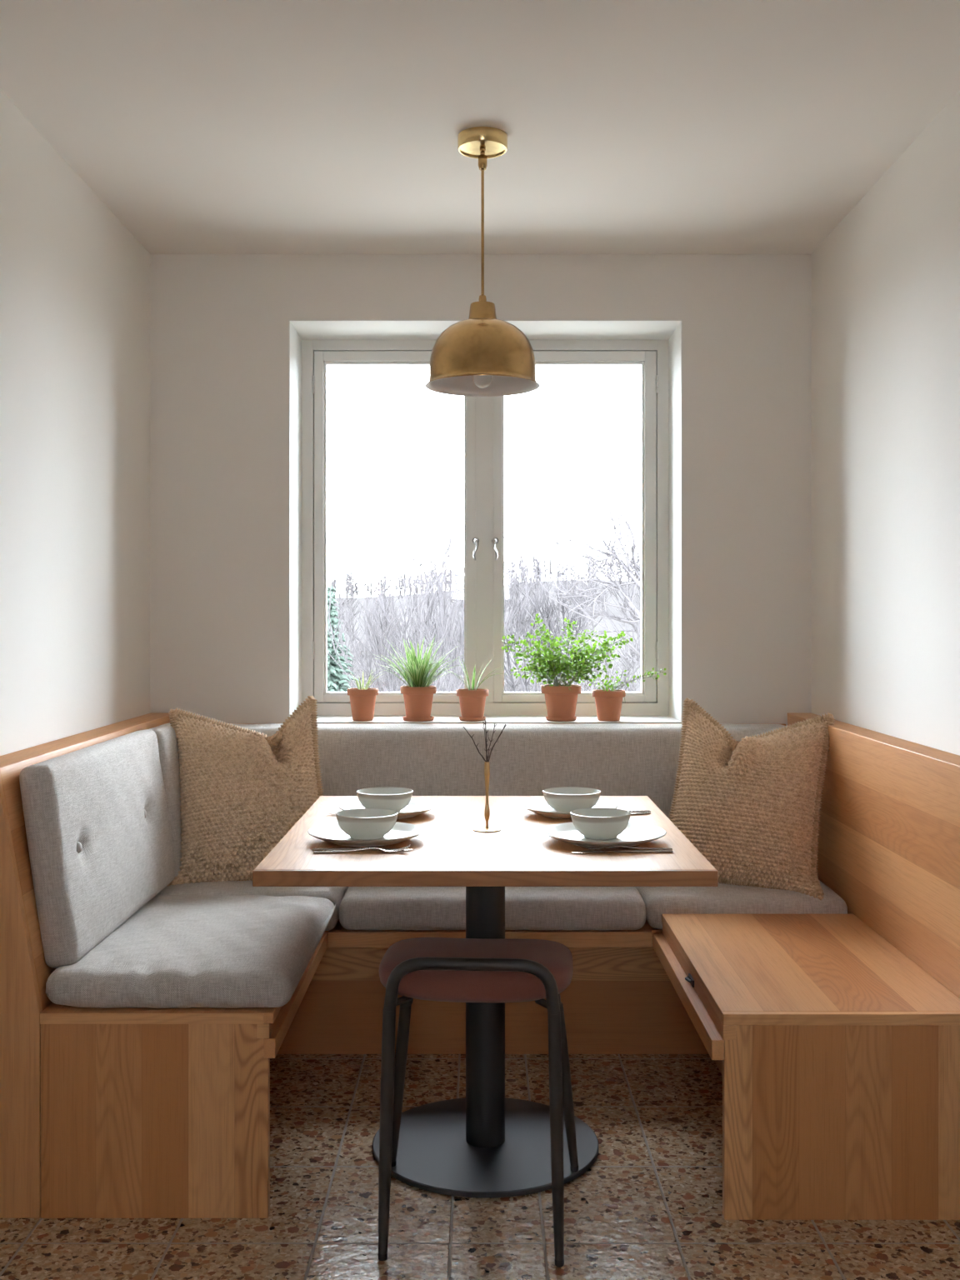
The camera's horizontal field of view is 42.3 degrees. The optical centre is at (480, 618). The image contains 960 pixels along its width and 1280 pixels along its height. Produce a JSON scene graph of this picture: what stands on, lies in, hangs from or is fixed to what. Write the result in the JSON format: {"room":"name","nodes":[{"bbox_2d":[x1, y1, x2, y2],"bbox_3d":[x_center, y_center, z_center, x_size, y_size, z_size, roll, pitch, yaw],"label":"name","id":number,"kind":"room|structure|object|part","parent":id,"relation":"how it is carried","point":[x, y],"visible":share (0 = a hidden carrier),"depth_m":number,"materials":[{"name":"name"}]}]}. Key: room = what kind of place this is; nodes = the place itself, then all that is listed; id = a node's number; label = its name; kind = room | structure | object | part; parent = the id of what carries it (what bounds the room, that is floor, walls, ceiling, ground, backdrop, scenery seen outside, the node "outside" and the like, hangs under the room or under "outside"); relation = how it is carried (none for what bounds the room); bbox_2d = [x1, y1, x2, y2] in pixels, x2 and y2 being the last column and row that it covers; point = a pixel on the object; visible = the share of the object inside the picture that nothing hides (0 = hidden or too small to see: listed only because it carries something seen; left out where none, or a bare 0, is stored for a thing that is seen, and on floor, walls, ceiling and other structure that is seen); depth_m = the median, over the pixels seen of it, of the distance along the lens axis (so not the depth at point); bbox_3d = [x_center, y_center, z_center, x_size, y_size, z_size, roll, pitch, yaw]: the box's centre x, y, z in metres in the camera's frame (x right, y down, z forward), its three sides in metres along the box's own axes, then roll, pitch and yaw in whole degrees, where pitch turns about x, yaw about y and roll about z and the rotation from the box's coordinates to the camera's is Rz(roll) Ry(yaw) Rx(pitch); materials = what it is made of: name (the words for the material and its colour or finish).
{"room":"dining room","nodes":[
{"label":"dining room","id":0,"kind":"room"},
{"bbox_2d":[0,89,149,755],"bbox_3d":[-1.200,0.019,1.045,0.200,2.462,6.890,0,0,0],"label":"wall","id":1,"kind":"structure","parent":0,"point":[75,281],"depth_m":3.29,"materials":[{"name":"paint"}]},
{"bbox_2d":[0,0,959,254],"bbox_3d":[0.000,-1.287,1.045,2.600,0.150,6.890,0,0,0],"label":"ceiling","id":2,"kind":"structure","parent":0,"point":[204,127],"depth_m":2.98,"materials":[{"name":"paint"}]},
{"bbox_2d":[425,126,539,396],"bbox_3d":[0.004,-0.895,3.120,0.288,0.632,0.288,0,0,0],"label":"pendant lamp","id":3,"kind":"object","parent":2,"relation":"hanging from","point":[482,354],"visible":1,"depth_m":3.06,"materials":[{"name":"gold metal"}]},
{"bbox_3d":[0.004,-0.664,3.120,0.288,0.163,0.288,0,0,0],"label":"lamp shade","id":4,"kind":"part","parent":3,"relation":"part of","materials":[{"name":"gold metal"}]},
{"bbox_3d":[0.004,-0.966,3.120,0.007,0.332,0.007,0,0,0],"label":"rod","id":5,"kind":"part","parent":3,"relation":"part of","materials":[{"name":"gold metal"}]},
{"bbox_3d":[0.004,-0.615,3.120,0.047,0.071,0.047,0,0,0],"label":"bulb","id":6,"kind":"part","parent":3,"relation":"part of","materials":[{"name":"white glass"}]},
{"bbox_2d":[0,1054,959,1279],"bbox_3d":[0.000,1.310,1.045,2.600,0.120,6.890,0,0,0],"label":"floor","id":7,"kind":"structure","parent":0,"point":[649,1206],"depth_m":2.56,"materials":[{"name":"stone"}]},
{"bbox_2d":[0,712,327,1218],"bbox_3d":[-0.763,0.782,3.353,0.670,0.936,1.544,0,0,0],"label":"bench","id":8,"kind":"object","parent":7,"relation":"on","point":[112,1112],"visible":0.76,"depth_m":2.58,"materials":[{"name":"brown wood"}]},
{"bbox_3d":[-1.008,0.782,2.595,0.179,0.936,0.020,0,0,0],"label":"panel","id":9,"kind":"part","parent":8,"relation":"part of","materials":[{"name":"brown wood"}]},
{"bbox_3d":[-1.008,0.782,3.365,0.179,0.936,1.520,0,0,0],"label":"panel","id":10,"kind":"part","parent":8,"relation":"part of","materials":[{"name":"brown wood"}]},
{"bbox_3d":[-0.680,1.048,2.596,0.474,0.405,0.022,0,0,0],"label":"panel","id":11,"kind":"part","parent":8,"relation":"part of","materials":[{"name":"brown wood"}]},
{"bbox_3d":[-0.675,0.833,3.011,0.486,0.022,0.854,0,0,0],"label":"lid","id":12,"kind":"part","parent":8,"relation":"part of","materials":[{"name":"brown wood"}]},
{"bbox_2d":[45,895,335,1008],"bbox_3d":[-0.663,0.779,3.007,0.535,0.085,0.853,0,0,0],"label":"seat cushion","id":13,"kind":"object","parent":8,"relation":"on","point":[249,951],"visible":0.94,"depth_m":2.73,"materials":[{"name":"grey fabric"}]},
{"bbox_2d":[19,729,174,968],"bbox_3d":[-0.928,0.535,3.100,0.134,0.440,0.902,0,0,0],"label":"cushion","id":14,"kind":"object","parent":13,"relation":"on","point":[97,817],"visible":1,"depth_m":2.86,"materials":[{"name":"grey fabric"}]},
{"bbox_3d":[-0.440,0.895,3.022,0.024,0.041,0.877,0,0,0],"label":"rail","id":15,"kind":"part","parent":8,"relation":"part of","materials":[{"name":"brown wood"}]},
{"bbox_2d":[378,937,578,1266],"bbox_3d":[0.004,0.958,2.601,0.428,0.583,0.422,0,0,0],"label":"stool","id":16,"kind":"object","parent":7,"relation":"on","point":[439,969],"visible":1,"depth_m":2.45,"materials":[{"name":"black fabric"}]},
{"bbox_3d":[-0.185,1.005,2.434,0.026,0.471,0.046,0,0,29],"label":"leg","id":17,"kind":"part","parent":16,"relation":"part of","materials":[{"name":"metal"}]},
{"bbox_3d":[-0.181,1.036,2.771,0.027,0.381,0.091,0,0,-28],"label":"leg","id":18,"kind":"part","parent":16,"relation":"part of","materials":[{"name":"metal"}]},
{"bbox_3d":[-0.018,0.721,2.434,0.348,0.107,0.029,0,0,4],"label":"rail","id":19,"kind":"part","parent":16,"relation":"part of","materials":[{"name":"metal"}]},
{"bbox_3d":[-0.008,0.734,2.598,0.404,0.084,0.311,0,0,0],"label":"seat","id":20,"kind":"part","parent":16,"relation":"part of","materials":[{"name":"pink fabric"}]},
{"bbox_3d":[0.001,0.814,2.729,0.355,0.089,0.027,0,0,4],"label":"rail","id":21,"kind":"part","parent":16,"relation":"part of","materials":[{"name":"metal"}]},
{"bbox_3d":[0.147,1.005,2.412,0.026,0.471,0.046,0,0,-22],"label":"leg","id":22,"kind":"part","parent":16,"relation":"part of","materials":[{"name":"metal"}]},
{"bbox_3d":[0.187,1.036,2.747,0.027,0.381,0.091,0,0,35],"label":"leg","id":23,"kind":"part","parent":16,"relation":"part of","materials":[{"name":"metal"}]},
{"bbox_2d":[252,795,718,1198],"bbox_3d":[0.009,0.875,2.976,0.922,0.750,1.038,0,0,0],"label":"dining table","id":24,"kind":"object","parent":7,"relation":"on","point":[485,1143],"visible":0.88,"depth_m":2.81,"materials":[{"name":"brown wood"}]},
{"bbox_2d":[320,807,335,814],"bbox_3d":[-0.312,0.492,3.128,0.206,0.014,0.023,0,0,25],"label":"fork","id":25,"kind":"object","parent":24,"relation":"on","point":[326,810],"visible":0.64,"depth_m":3.16,"materials":[{"name":"metal"}]},
{"bbox_2d":[313,845,409,853],"bbox_3d":[-0.254,0.492,2.646,0.206,0.014,0.023,0,0,-3],"label":"fork","id":26,"kind":"object","parent":24,"relation":"on","point":[408,846],"visible":1,"depth_m":2.64,"materials":[{"name":"metal"}]},
{"bbox_2d":[311,848,413,850],"bbox_3d":[-0.255,0.497,2.671,0.217,0.005,0.018,0,0,1],"label":"knife","id":27,"kind":"object","parent":24,"relation":"on","point":[312,849],"visible":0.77,"depth_m":2.67,"materials":[{"name":"metal"}]},
{"bbox_2d":[307,821,424,846],"bbox_3d":[-0.257,0.488,2.795,0.263,0.023,0.261,0,0,0],"label":"dinner plate","id":28,"kind":"object","parent":24,"relation":"on","point":[331,832],"visible":0.73,"depth_m":2.80,"materials":[{"name":"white ceramic"}]},
{"bbox_2d":[335,808,398,839],"bbox_3d":[-0.257,0.466,2.800,0.139,0.054,0.138,0,0,-23],"label":"bowl","id":29,"kind":"object","parent":28,"relation":"on","point":[358,823],"visible":1,"depth_m":2.76,"materials":[{"name":"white ceramic"}]},
{"bbox_2d":[338,799,435,819],"bbox_3d":[-0.238,0.488,3.160,0.246,0.023,0.248,0,0,16],"label":"dinner plate","id":30,"kind":"object","parent":24,"relation":"on","point":[415,807],"visible":0.38,"depth_m":3.19,"materials":[{"name":"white ceramic"}]},
{"bbox_2d":[356,786,413,812],"bbox_3d":[-0.244,0.466,3.165,0.145,0.053,0.143,0,0,37],"label":"bowl","id":31,"kind":"object","parent":30,"relation":"on","point":[397,799],"visible":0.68,"depth_m":3.12,"materials":[{"name":"white ceramic"}]},
{"bbox_3d":[0.011,1.242,2.938,0.534,0.015,0.534,0,0,0],"label":"plate","id":32,"kind":"part","parent":24,"relation":"part of","materials":[{"name":"black metal"}]},
{"bbox_2d":[473,761,500,832],"bbox_3d":[0.015,0.419,2.930,0.066,0.161,0.066,0,0,0],"label":"bud vase","id":33,"kind":"object","parent":24,"relation":"on","point":[487,765],"visible":1,"depth_m":2.92,"materials":[{"name":"gold metal"}]},
{"bbox_2d":[463,726,485,761],"bbox_3d":[-0.012,0.309,2.928,0.060,0.108,0.005,0,0,-3],"label":"dry twig","id":34,"kind":"object","parent":33,"relation":"in","point":[463,727],"visible":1,"depth_m":2.93,"materials":[{"name":"brown wood"}]},
{"bbox_2d":[482,721,487,761],"bbox_3d":[0.009,0.303,2.925,0.015,0.120,0.006,0,0,-17],"label":"dry twig","id":35,"kind":"object","parent":33,"relation":"in","point":[482,722],"visible":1,"depth_m":2.92,"materials":[{"name":"brown wood"}]},
{"bbox_2d":[483,720,489,762],"bbox_3d":[0.013,0.301,2.932,0.016,0.125,0.007,0,0,0],"label":"dry twig","id":36,"kind":"object","parent":33,"relation":"in","point":[485,720],"visible":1,"depth_m":2.93,"materials":[{"name":"brown wood"}]},
{"bbox_3d":[0.015,0.432,2.930,0.013,0.124,0.013,0,0,0],"label":"stem","id":37,"kind":"part","parent":33,"relation":"part of","materials":[{"name":"gold metal"}]},
{"bbox_2d":[487,723,496,760],"bbox_3d":[0.026,0.306,2.935,0.026,0.114,0.007,0,0,-11],"label":"dry twig","id":38,"kind":"object","parent":33,"relation":"in","point":[494,723],"visible":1,"depth_m":2.93,"materials":[{"name":"brown wood"}]},
{"bbox_2d":[487,724,506,761],"bbox_3d":[0.036,0.306,2.929,0.049,0.114,0.005,0,0,2],"label":"dry twig","id":39,"kind":"object","parent":33,"relation":"in","point":[505,725],"visible":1,"depth_m":2.93,"materials":[{"name":"brown wood"}]},
{"bbox_2d":[522,799,617,819],"bbox_3d":[0.227,0.488,3.165,0.243,0.023,0.241,0,0,-43],"label":"dinner plate","id":40,"kind":"object","parent":24,"relation":"on","point":[539,807],"visible":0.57,"depth_m":3.19,"materials":[{"name":"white ceramic"}]},
{"bbox_2d":[542,786,600,812],"bbox_3d":[0.232,0.467,3.175,0.148,0.052,0.146,0,0,-24],"label":"bowl","id":41,"kind":"object","parent":40,"relation":"on","point":[562,799],"visible":0.9,"depth_m":3.13,"materials":[{"name":"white ceramic"}]},
{"bbox_2d":[541,821,666,848],"bbox_3d":[0.276,0.488,2.785,0.278,0.023,0.276,0,0,31],"label":"dinner plate","id":42,"kind":"object","parent":24,"relation":"on","point":[634,834],"visible":0.73,"depth_m":2.80,"materials":[{"name":"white ceramic"}]},
{"bbox_2d":[570,807,630,839],"bbox_3d":[0.270,0.465,2.800,0.136,0.055,0.137,0,0,6],"label":"bowl","id":43,"kind":"object","parent":42,"relation":"on","point":[600,823],"visible":1,"depth_m":2.76,"materials":[{"name":"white ceramic"}]},
{"bbox_2d":[571,850,673,853],"bbox_3d":[0.301,0.497,2.643,0.217,0.005,0.018,0,0,-2],"label":"knife","id":44,"kind":"object","parent":24,"relation":"on","point":[625,851],"visible":1,"depth_m":2.64,"materials":[{"name":"metal"}]},
{"bbox_2d":[575,842,672,849],"bbox_3d":[0.308,0.491,2.670,0.206,0.014,0.023,0,0,1],"label":"fork","id":45,"kind":"object","parent":24,"relation":"on","point":[578,844],"visible":1,"depth_m":2.67,"materials":[{"name":"metal"}]},
{"bbox_2d":[628,810,650,812],"bbox_3d":[0.340,0.492,3.169,0.206,0.014,0.023,0,0,-21],"label":"fork","id":46,"kind":"object","parent":24,"relation":"on","point":[642,811],"visible":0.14,"depth_m":3.19,"materials":[{"name":"metal"}]},
{"bbox_2d":[630,812,650,814],"bbox_3d":[0.331,0.497,3.131,0.217,0.005,0.018,0,0,-21],"label":"knife","id":47,"kind":"object","parent":24,"relation":"on","point":[634,813],"visible":0.24,"depth_m":3.16,"materials":[{"name":"metal"}]},
{"bbox_2d":[230,723,785,1054],"bbox_3d":[0.058,0.800,3.791,1.945,0.900,0.672,0,0,0],"label":"bench","id":48,"kind":"object","parent":7,"relation":"on","point":[619,998],"visible":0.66,"depth_m":3.56,"materials":[{"name":"brown wood"}]},
{"bbox_2d":[156,880,348,930],"bbox_3d":[-0.662,0.814,3.667,0.524,0.118,0.458,0,0,0],"label":"seat cushion","id":49,"kind":"object","parent":48,"relation":"on","point":[335,894],"visible":0.23,"depth_m":3.47,"materials":[{"name":"grey fabric"}]},
{"bbox_2d":[148,722,181,876],"bbox_3d":[-0.923,0.540,3.712,0.139,0.441,0.331,0,0,0],"label":"cushion","id":50,"kind":"object","parent":49,"relation":"on","point":[166,734],"visible":0.31,"depth_m":3.57,"materials":[{"name":"grey fabric"}]},
{"bbox_2d":[167,695,324,885],"bbox_3d":[-0.676,0.515,3.671,0.503,0.557,0.260,0,0,-8],"label":"pillow","id":51,"kind":"object","parent":49,"relation":"on","point":[242,791],"visible":0.83,"depth_m":3.59,"materials":[{"name":"beige fabric"}]},
{"bbox_3d":[0.025,0.895,3.466,0.905,0.043,0.022,0,0,0],"label":"rail","id":52,"kind":"part","parent":48,"relation":"part of","materials":[{"name":"brown wood"}]},
{"bbox_2d":[339,886,645,929],"bbox_3d":[0.033,0.821,3.667,0.862,0.102,0.458,0,0,0],"label":"seat cushion","id":53,"kind":"object","parent":48,"relation":"on","point":[360,907],"visible":0.69,"depth_m":3.44,"materials":[{"name":"grey fabric"}]},
{"bbox_2d":[227,723,786,817],"bbox_3d":[0.047,0.558,3.991,1.926,0.429,0.224,0,0,0],"label":"cushion","id":54,"kind":"object","parent":48,"relation":"on","point":[613,759],"visible":0.35,"depth_m":3.88,"materials":[{"name":"grey fabric"}]},
{"bbox_3d":[0.048,0.612,4.116,1.925,0.524,0.022,0,0,0],"label":"panel","id":55,"kind":"part","parent":48,"relation":"part of","materials":[{"name":"brown wood"}]},
{"bbox_2d":[635,880,847,929],"bbox_3d":[0.748,0.822,3.675,0.566,0.102,0.445,0,0,0],"label":"seat cushion","id":56,"kind":"object","parent":48,"relation":"on","point":[723,898],"visible":0.48,"depth_m":3.46,"materials":[{"name":"grey fabric"}]},
{"bbox_2d":[668,697,835,900],"bbox_3d":[0.778,0.522,3.665,0.505,0.557,0.250,0,0,22],"label":"pillow","id":57,"kind":"object","parent":56,"relation":"on","point":[750,806],"visible":0.92,"depth_m":3.58,"materials":[{"name":"beige fabric"}]},
{"bbox_2d":[653,712,959,1219],"bbox_3d":[0.789,0.782,3.350,0.618,0.936,1.550,0,0,0],"label":"bench","id":58,"kind":"object","parent":7,"relation":"on","point":[833,1040],"visible":0.99,"depth_m":2.64,"materials":[{"name":"brown wood"}]},
{"bbox_3d":[0.493,0.898,3.020,0.026,0.042,0.880,0,0,0],"label":"rail","id":59,"kind":"part","parent":58,"relation":"part of","materials":[{"name":"brown wood"}]},
{"bbox_3d":[0.512,0.861,3.025,0.015,0.032,0.854,0,0,0],"label":"panel","id":60,"kind":"part","parent":58,"relation":"part of","materials":[{"name":"brown wood"}]},
{"bbox_3d":[0.769,0.833,3.023,0.532,0.024,0.858,0,0,0],"label":"seat","id":61,"kind":"part","parent":58,"relation":"part of","materials":[{"name":"brown wood"}]},
{"bbox_3d":[0.770,1.048,2.589,0.529,0.405,0.022,0,0,0],"label":"panel","id":62,"kind":"part","parent":58,"relation":"part of","materials":[{"name":"brown wood"}]},
{"bbox_3d":[1.058,0.782,3.352,0.080,0.936,1.547,0,0,0],"label":"panel","id":63,"kind":"part","parent":58,"relation":"part of","materials":[{"name":"brown wood"}]},
{"bbox_2d":[150,254,811,725],"bbox_3d":[0.000,0.019,4.310,2.200,2.462,0.360,0,0,0],"label":"wall","id":64,"kind":"structure","parent":0,"point":[219,322],"depth_m":4.13,"materials":[{"name":"paint"}]},
{"bbox_2d":[301,340,668,714],"bbox_3d":[0.015,-0.323,4.422,1.303,1.335,0.106,0,0,0],"label":"window","id":65,"kind":"structure","parent":64,"relation":"in","point":[483,416],"depth_m":4.41,"materials":[{"name":"paint"}]},
{"bbox_3d":[-0.018,-0.245,4.388,0.025,0.084,0.037,0,0,0],"label":"handle","id":66,"kind":"part","parent":65,"relation":"part of","materials":[{"name":"silver metal"}]},
{"bbox_3d":[0.050,-0.245,4.388,0.025,0.084,0.037,0,0,0],"label":"handle","id":67,"kind":"part","parent":65,"relation":"part of","materials":[{"name":"silver metal"}]},
{"bbox_2d":[288,319,682,721],"bbox_3d":[0.015,-0.325,4.269,1.311,1.339,0.282,0,0,0],"label":"window reveal","id":68,"kind":"structure","parent":64,"relation":"attached to","point":[671,330],"depth_m":4.25,"materials":[{"name":"white paint"}]},
{"bbox_2d":[315,715,682,723],"bbox_3d":[0.015,0.355,4.275,1.311,0.020,0.290,0,0,0],"label":"windowsill","id":69,"kind":"structure","parent":64,"relation":"attached to","point":[321,718],"depth_m":4.23,"materials":[{"name":"white paint"}]},
{"bbox_2d":[346,668,385,720],"bbox_3d":[-0.383,0.256,4.191,0.147,0.177,0.113,0,0,0],"label":"potted plant","id":70,"kind":"object","parent":69,"relation":"on","point":[362,700],"visible":1,"depth_m":4.16,"materials":[{"name":"green plant"}]},
{"bbox_3d":[-0.399,0.291,4.195,0.106,0.107,0.106,0,0,0],"label":"pot","id":71,"kind":"part","parent":70,"relation":"part of","materials":[{"name":"ceramic"}]},
{"bbox_2d":[402,715,434,721],"bbox_3d":[-0.211,0.339,4.195,0.107,0.012,0.107,0,0,0],"label":"saucer","id":72,"kind":"object","parent":69,"relation":"on","point":[405,718],"visible":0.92,"depth_m":4.15,"materials":[{"name":"ceramic"}]},
{"bbox_2d":[373,635,463,718],"bbox_3d":[-0.221,0.197,4.168,0.278,0.288,0.306,0,0,44],"label":"potted plant","id":73,"kind":"object","parent":72,"relation":"on","point":[418,695],"visible":0.96,"depth_m":4.16,"materials":[{"name":"green plant"}]},
{"bbox_3d":[-0.211,0.285,4.195,0.121,0.112,0.121,0,0,0],"label":"pot","id":74,"kind":"part","parent":73,"relation":"part of","materials":[{"name":"ceramic"}]},
{"bbox_2d":[459,716,485,721],"bbox_3d":[-0.028,0.339,4.195,0.090,0.012,0.090,0,0,0],"label":"saucer","id":75,"kind":"object","parent":69,"relation":"on","point":[469,719],"visible":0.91,"depth_m":4.16,"materials":[{"name":"ceramic"}]},
{"bbox_2d":[445,655,504,717],"bbox_3d":[-0.033,0.231,4.195,0.257,0.219,0.110,0,0,0],"label":"potted plant","id":76,"kind":"object","parent":75,"relation":"on","point":[472,700],"visible":0.91,"depth_m":4.16,"materials":[{"name":"green plant"}]},
{"bbox_3d":[-0.028,0.291,4.195,0.110,0.100,0.110,0,0,0],"label":"pot","id":77,"kind":"part","parent":76,"relation":"part of","materials":[{"name":"ceramic"}]},
{"bbox_2d":[545,716,576,721],"bbox_3d":[0.272,0.339,4.195,0.104,0.012,0.104,0,0,0],"label":"saucer","id":78,"kind":"object","parent":69,"relation":"on","point":[553,719],"visible":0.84,"depth_m":4.15,"materials":[{"name":"ceramic"}]},
{"bbox_2d":[501,613,633,718],"bbox_3d":[0.291,0.162,4.179,0.442,0.357,0.205,0,0,-4],"label":"potted plant","id":79,"kind":"object","parent":78,"relation":"on","point":[561,700],"visible":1,"depth_m":4.17,"materials":[{"name":"green plant"}]},
{"bbox_3d":[0.272,0.284,4.195,0.135,0.114,0.135,0,0,0],"label":"pot","id":80,"kind":"part","parent":79,"relation":"part of","materials":[{"name":"ceramic"}]},
{"bbox_2d":[589,667,666,720],"bbox_3d":[0.494,0.255,4.191,0.256,0.180,0.120,0,0,0],"label":"potted plant","id":81,"kind":"object","parent":69,"relation":"on","point":[608,702],"visible":0.99,"depth_m":4.16,"materials":[{"name":"green plant"}]},
{"bbox_3d":[0.432,0.294,4.195,0.113,0.101,0.113,0,0,0],"label":"pot","id":82,"kind":"part","parent":81,"relation":"part of","materials":[{"name":"ceramic"}]},
{"bbox_2d":[811,90,959,755],"bbox_3d":[1.200,0.019,1.045,0.200,2.462,6.890,0,0,0],"label":"wall","id":83,"kind":"structure","parent":0,"point":[886,279],"depth_m":3.32,"materials":[{"name":"paint"}]},
{"label":"outside","id":84,"kind":"structure","parent":0,"visible":0},
{"bbox_3d":[0.000,4.100,88.000,140.000,0.500,144.000,0,0,0],"label":"ground","id":85,"kind":"structure","parent":84,"visible":0},
{"bbox_2d":[327,584,359,691],"bbox_3d":[-3.138,1.650,25.957,2.168,4.600,2.096,0,0,0],"label":"evergreen tree","id":86,"kind":"object","parent":85,"relation":"on","point":[335,674],"visible":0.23,"depth_m":25.87,"materials":[{"name":"green plant"}]},
{"bbox_2d":[327,510,531,691],"bbox_3d":[-1.030,1.168,18.762,3.023,5.573,2.802,0,0,17],"label":"bare tree","id":87,"kind":"object","parent":85,"relation":"on","point":[392,628],"visible":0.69,"depth_m":18.75,"materials":[{"name":"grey plant"}]},
{"bbox_2d":[395,536,548,691],"bbox_3d":[-0.178,1.137,25.371,3.054,5.636,3.091,0,0,0],"label":"bare tree","id":88,"kind":"object","parent":85,"relation":"on","point":[433,623],"visible":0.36,"depth_m":25.14,"materials":[{"name":"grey plant"}]},
{"bbox_2d":[458,542,611,691],"bbox_3d":[1.245,1.057,29.892,3.754,5.796,3.040,0,0,7],"label":"bare tree","id":89,"kind":"object","parent":85,"relation":"on","point":[536,608],"visible":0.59,"depth_m":29.62,"materials":[{"name":"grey plant"}]},
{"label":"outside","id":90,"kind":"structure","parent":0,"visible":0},
{"bbox_2d":[333,580,640,691],"bbox_3d":[0.000,0.259,75.000,120.000,7.301,70.000,0,0,0],"label":"bare trees","id":91,"kind":"object","parent":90,"point":[597,627],"visible":0.05,"depth_m":68.60,"materials":[{"name":"grey plant"}]},
{"bbox_2d":[327,545,640,691],"bbox_3d":[1.014,-0.688,65.103,68.184,9.408,62.400,0,0,0],"label":"woodland","id":92,"kind":"object","parent":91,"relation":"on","point":[350,581],"visible":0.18,"depth_m":70.62,"materials":[{"name":"grey plant"}]},
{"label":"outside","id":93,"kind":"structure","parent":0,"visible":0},
{"bbox_3d":[0.000,4.100,10.300,60.000,0.500,11.400,0,0,0],"label":"terrace","id":94,"kind":"object","parent":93,"visible":0},
{"bbox_2d":[515,471,640,663],"bbox_3d":[1.180,1.202,12.035,1.568,5.508,1.223,0,0,30],"label":"bare tree","id":95,"kind":"object","parent":94,"relation":"on","point":[634,612],"visible":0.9,"depth_m":11.95,"materials":[{"name":"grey plant"}]}
]}

